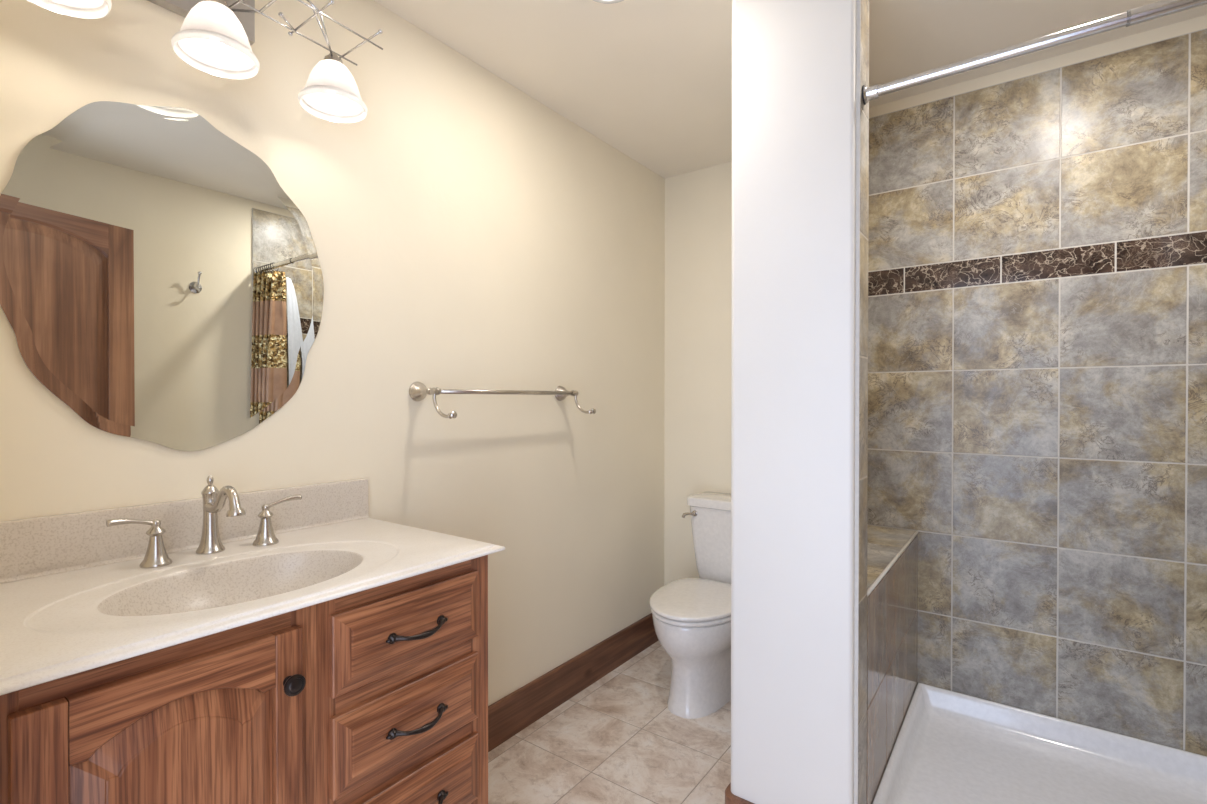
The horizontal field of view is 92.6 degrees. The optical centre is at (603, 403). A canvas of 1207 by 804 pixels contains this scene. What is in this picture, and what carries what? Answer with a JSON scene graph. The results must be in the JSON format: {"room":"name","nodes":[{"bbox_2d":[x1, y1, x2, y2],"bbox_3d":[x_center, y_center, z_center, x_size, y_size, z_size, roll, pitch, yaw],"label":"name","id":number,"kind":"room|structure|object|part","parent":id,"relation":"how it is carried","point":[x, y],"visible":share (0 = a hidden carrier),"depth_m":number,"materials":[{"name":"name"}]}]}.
{"room":"bathroom","nodes":[
{"label":"bathroom","id":0,"kind":"room"},
{"bbox_2d":[0,0,664,705],"bbox_3d":[-0.508,0.025,2.009,0.100,2.418,2.684,0,1,36],"label":"wall","id":1,"kind":"structure","parent":0,"point":[467,233],"depth_m":1.86,"materials":[{"name":"beige paint"}]},
{"bbox_2d":[0,101,323,450],"bbox_3d":[-0.947,-0.281,1.311,0.005,0.776,0.633,0,1,36],"label":"wall mirror","id":2,"kind":"object","parent":1,"relation":"attached to","point":[159,279],"visible":1,"depth_m":1.26,"materials":[{"name":"mirror"}]},
{"bbox_2d":[0,478,368,583],"bbox_3d":[-0.933,0.273,1.320,0.026,0.110,0.852,0,1,36],"label":"backsplash","id":3,"kind":"structure","parent":1,"relation":"attached to","point":[54,544],"depth_m":1.24,"materials":[{"name":"stone"}]},
{"bbox_2d":[27,0,382,122],"bbox_3d":[-0.813,-0.869,1.213,0.336,0.291,0.661,0,1,36],"label":"vanity light","id":4,"kind":"object","parent":1,"relation":"attached to","point":[215,37],"visible":1,"depth_m":1.27,"materials":[{"name":"glass"}]},
{"bbox_3d":[-0.962,-0.783,1.008,0.141,0.093,0.141,0,1,36],"label":"lamp shade","id":5,"kind":"part","parent":4,"relation":"part of","materials":[{"name":"white glass"}]},
{"bbox_3d":[-0.936,-0.946,1.302,0.031,0.139,0.266,0,1,36],"label":"wall plate","id":6,"kind":"part","parent":4,"relation":"part of","materials":[{"name":"metal"}]},
{"bbox_3d":[-0.812,-0.785,1.213,0.141,0.093,0.141,0,1,36],"label":"lamp shade","id":7,"kind":"part","parent":4,"relation":"part of","materials":[{"name":"white glass"}]},
{"bbox_3d":[-0.812,-0.784,1.213,0.024,0.082,0.024,0,1,36],"label":"bulb","id":8,"kind":"part","parent":4,"relation":"part of","materials":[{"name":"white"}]},
{"bbox_3d":[-0.802,-0.910,1.204,0.308,0.143,0.630,0,1,36],"label":"wire frame","id":9,"kind":"part","parent":4,"relation":"part of","materials":[{"name":"silver metal"}]},
{"bbox_3d":[-0.663,-0.787,1.417,0.141,0.093,0.141,0,1,36],"label":"lamp shade","id":10,"kind":"part","parent":4,"relation":"part of","materials":[{"name":"white glass"}]},
{"bbox_3d":[-0.663,-0.786,1.417,0.024,0.082,0.024,0,1,36],"label":"bulb","id":11,"kind":"part","parent":4,"relation":"part of","materials":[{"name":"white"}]},
{"bbox_2d":[409,381,595,418],"bbox_3d":[-0.310,-0.015,2.039,0.183,0.114,0.751,0,1,36],"label":"towel bar","id":12,"kind":"object","parent":1,"relation":"attached to","point":[418,391],"visible":1,"depth_m":1.87,"materials":[{"name":"silver metal"}]},
{"bbox_3d":[-0.548,-0.039,1.787,0.097,0.063,0.063,0,1,36],"label":"post","id":13,"kind":"part","parent":12,"relation":"part of","materials":[{"name":"silver metal"}]},
{"bbox_3d":[-0.142,-0.043,2.342,0.097,0.063,0.063,0,1,36],"label":"post","id":14,"kind":"part","parent":12,"relation":"part of","materials":[{"name":"silver metal"}]},
{"bbox_2d":[488,613,658,751],"bbox_3d":[-0.177,1.155,2.373,0.016,0.153,1.718,0,1,36],"label":"baseboard","id":15,"kind":"structure","parent":1,"relation":"attached to","point":[511,714],"depth_m":2.38,"materials":[{"name":"brown wood"}]},
{"bbox_2d":[488,641,730,803],"bbox_3d":[0.227,1.246,1.122,2.145,0.010,3.264,0,1,36],"label":"floor","id":16,"kind":"structure","parent":0,"point":[618,740],"depth_m":2.04,"materials":[{"name":"tile"}]},
{"bbox_2d":[0,555,487,803],"bbox_3d":[-0.708,0.794,1.158,0.583,0.892,0.845,0,1,36],"label":"vanity cabinet","id":17,"kind":"object","parent":16,"relation":"on","point":[376,695],"visible":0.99,"depth_m":0.97,"materials":[{"name":"brown wood"}]},
{"bbox_3d":[-0.629,0.739,0.856,0.020,0.710,0.354,0,1,36],"label":"door","id":18,"kind":"part","parent":17,"relation":"part of","materials":[{"name":"brown wood"}]},
{"bbox_3d":[-0.625,0.736,0.860,0.018,0.605,0.254,0,1,36],"label":"raised panel","id":19,"kind":"part","parent":17,"relation":"part of","materials":[{"name":"brown wood"}]},
{"bbox_2d":[0,478,504,695],"bbox_3d":[-0.713,0.338,1.170,0.559,0.238,0.870,0,1,36],"label":"countertop","id":20,"kind":"structure","parent":17,"relation":"on","point":[76,597],"depth_m":1.15,"materials":[{"name":"stone"}]},
{"bbox_2d":[106,518,171,567],"bbox_3d":[-0.933,0.276,1.161,0.054,0.107,0.107,0,1,36],"label":"tap","id":21,"kind":"object","parent":20,"relation":"on","point":[156,555],"visible":1,"depth_m":1.17,"materials":[{"name":"silver metal"}]},
{"bbox_3d":[-0.935,0.236,1.144,0.021,0.027,0.080,0,1,31],"label":"lever","id":22,"kind":"part","parent":21,"relation":"part of","materials":[{"name":"silver metal"}]},
{"bbox_2d":[196,475,245,554],"bbox_3d":[-0.827,0.244,1.250,0.177,0.170,0.055,0,1,36],"label":"faucet","id":23,"kind":"object","parent":20,"relation":"on","point":[214,500],"visible":1,"depth_m":1.27,"materials":[{"name":"silver metal"}]},
{"bbox_3d":[-0.813,0.208,1.239,0.142,0.068,0.035,0,1,36],"label":"spout","id":24,"kind":"part","parent":23,"relation":"part of","materials":[{"name":"silver metal"}]},
{"bbox_2d":[252,494,301,545],"bbox_3d":[-0.780,0.274,1.376,0.054,0.107,0.103,0,1,36],"label":"tap","id":25,"kind":"object","parent":20,"relation":"on","point":[265,536],"visible":1,"depth_m":1.35,"materials":[{"name":"silver metal"}]},
{"bbox_3d":[-0.766,0.234,1.384,0.021,0.027,0.075,0,1,38],"label":"lever","id":26,"kind":"part","parent":25,"relation":"part of","materials":[{"name":"silver metal"}]},
{"bbox_3d":[-0.519,0.467,0.963,0.028,0.035,0.035,0,1,36],"label":"knob","id":27,"kind":"part","parent":17,"relation":"part of","materials":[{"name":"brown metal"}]},
{"bbox_3d":[-0.388,0.645,1.183,0.023,0.150,0.344,0,1,36],"label":"drawer","id":28,"kind":"part","parent":17,"relation":"part of","materials":[{"name":"brown wood"}]},
{"bbox_3d":[-0.388,0.458,1.182,0.023,0.150,0.344,0,1,36],"label":"drawer","id":29,"kind":"part","parent":17,"relation":"part of","materials":[{"name":"brown wood"}]},
{"bbox_3d":[-0.388,0.831,1.185,0.023,0.150,0.344,0,1,36],"label":"drawer","id":30,"kind":"part","parent":17,"relation":"part of","materials":[{"name":"brown wood"}]},
{"bbox_3d":[-0.364,0.645,1.165,0.037,0.021,0.148,0,1,36],"label":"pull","id":31,"kind":"part","parent":17,"relation":"part of","materials":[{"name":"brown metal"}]},
{"bbox_3d":[-0.364,0.458,1.164,0.037,0.021,0.148,0,1,36],"label":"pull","id":32,"kind":"part","parent":17,"relation":"part of","materials":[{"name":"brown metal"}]},
{"bbox_3d":[-0.364,0.831,1.167,0.037,0.021,0.148,0,1,36],"label":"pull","id":33,"kind":"part","parent":17,"relation":"part of","materials":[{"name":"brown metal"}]},
{"bbox_2d":[649,492,730,718],"bbox_3d":[0.461,0.837,2.507,0.428,0.787,0.729,0,1,36],"label":"toilet","id":34,"kind":"object","parent":16,"relation":"on","point":[692,616],"visible":0.63,"depth_m":2.32,"materials":[{"name":"white ceramic"}]},
{"bbox_3d":[0.397,0.814,2.411,0.394,0.022,0.498,0,1,36],"label":"lid","id":35,"kind":"part","parent":34,"relation":"part of","materials":[{"name":"white ceramic"}]},
{"bbox_3d":[0.408,0.522,2.732,0.075,0.039,0.025,0,0,26],"label":"flush lever","id":36,"kind":"part","parent":34,"relation":"part of","materials":[{"name":"silver metal"}]},
{"bbox_3d":[0.397,0.838,2.411,0.386,0.018,0.488,0,1,36],"label":"seat","id":37,"kind":"part","parent":34,"relation":"part of","materials":[{"name":"white ceramic"}]},
{"bbox_3d":[0.436,1.041,2.466,0.374,0.380,0.597,0,1,36],"label":"bowl","id":38,"kind":"part","parent":34,"relation":"part of","materials":[{"name":"white ceramic"}]},
{"bbox_3d":[0.618,0.464,2.711,0.418,0.044,0.212,0,1,36],"label":"tank lid","id":39,"kind":"part","parent":34,"relation":"part of","materials":[{"name":"white ceramic"}]},
{"bbox_3d":[0.620,0.670,2.715,0.396,0.366,0.197,0,1,36],"label":"tank","id":40,"kind":"part","parent":34,"relation":"part of","materials":[{"name":"white ceramic"}]},
{"bbox_2d":[866,525,918,803],"bbox_3d":[0.854,0.861,1.923,0.230,0.746,0.874,0,1,36],"label":"shower bench","id":41,"kind":"object","parent":16,"relation":"on","point":[892,553],"visible":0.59,"depth_m":1.79,"materials":[{"name":"tile"}]},
{"bbox_3d":[0.943,0.493,1.855,0.010,0.010,0.872,0,1,36],"label":"edge trim","id":42,"kind":"part","parent":41,"relation":"part of","materials":[{"name":"tile"}]},
{"bbox_2d":[872,683,1206,803],"bbox_3d":[1.282,1.154,1.550,0.904,0.168,0.977,0,1,36],"label":"shower tray","id":43,"kind":"object","parent":16,"relation":"on","point":[950,747],"visible":1,"depth_m":1.82,"materials":[{"name":"white plastic"}]},
{"bbox_2d":[664,161,731,584],"bbox_3d":[0.669,0.018,2.873,0.981,2.418,0.100,0,1,36],"label":"wall","id":44,"kind":"structure","parent":0,"point":[698,203],"depth_m":2.95,"materials":[{"name":"beige paint"}]},
{"bbox_2d":[374,0,1206,178],"bbox_3d":[0.253,-1.227,1.146,2.335,0.100,3.364,0,1,36],"label":"ceiling","id":45,"kind":"structure","parent":0,"point":[651,80],"depth_m":1.92,"materials":[{"name":"paint"}]},
{"bbox_2d":[593,0,623,3],"bbox_3d":[0.015,-1.173,1.621,0.156,0.014,0.156,0,1,36],"label":"recessed light","id":46,"kind":"object","parent":45,"relation":"in","point":[599,1],"visible":1,"depth_m":1.68,"materials":[{"name":"white plastic"}]},
{"bbox_2d":[731,0,856,803],"bbox_3d":[0.824,0.025,1.977,0.326,2.418,1.164,0,1,36],"label":"wall partition","id":47,"kind":"structure","parent":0,"point":[794,61],"depth_m":1.50,"materials":[{"name":"paint"}]},
{"bbox_2d":[725,782,753,803],"bbox_3d":[0.804,1.158,1.990,0.322,0.153,1.179,0,1,36],"label":"baseboard","id":48,"kind":"structure","parent":47,"relation":"attached to","point":[730,798],"depth_m":1.59,"materials":[{"name":"brown wood"}]},
{"bbox_2d":[854,0,868,803],"bbox_3d":[0.652,0.022,1.459,0.011,2.433,0.097,0,1,36],"label":"jamb","id":49,"kind":"object","parent":47,"relation":"attached to","point":[862,8],"visible":1,"depth_m":1.43,"materials":[{"name":"paint"}]},
{"bbox_2d":[862,0,1206,104],"bbox_3d":[1.014,-0.767,1.170,0.906,0.044,0.044,0,1,36],"label":"shower rod","id":50,"kind":"object","parent":47,"relation":"attached to","point":[1162,8],"visible":1,"depth_m":1.22,"materials":[{"name":"silver metal"}]},
{"bbox_2d":[869,15,1206,117],"bbox_3d":[1.532,0.025,2.080,1.160,2.418,0.162,0,1,36],"label":"wall","id":51,"kind":"structure","parent":0,"point":[1199,23],"depth_m":1.98,"materials":[{"name":"beige paint"}]},
{"bbox_2d":[867,28,1206,755],"bbox_3d":[1.477,-0.021,2.012,1.151,2.234,0.012,0,1,36],"label":"shower tiles","id":52,"kind":"structure","parent":51,"relation":"attached to","point":[1037,243],"depth_m":1.96,"materials":[{"name":"tile"}]}
]}

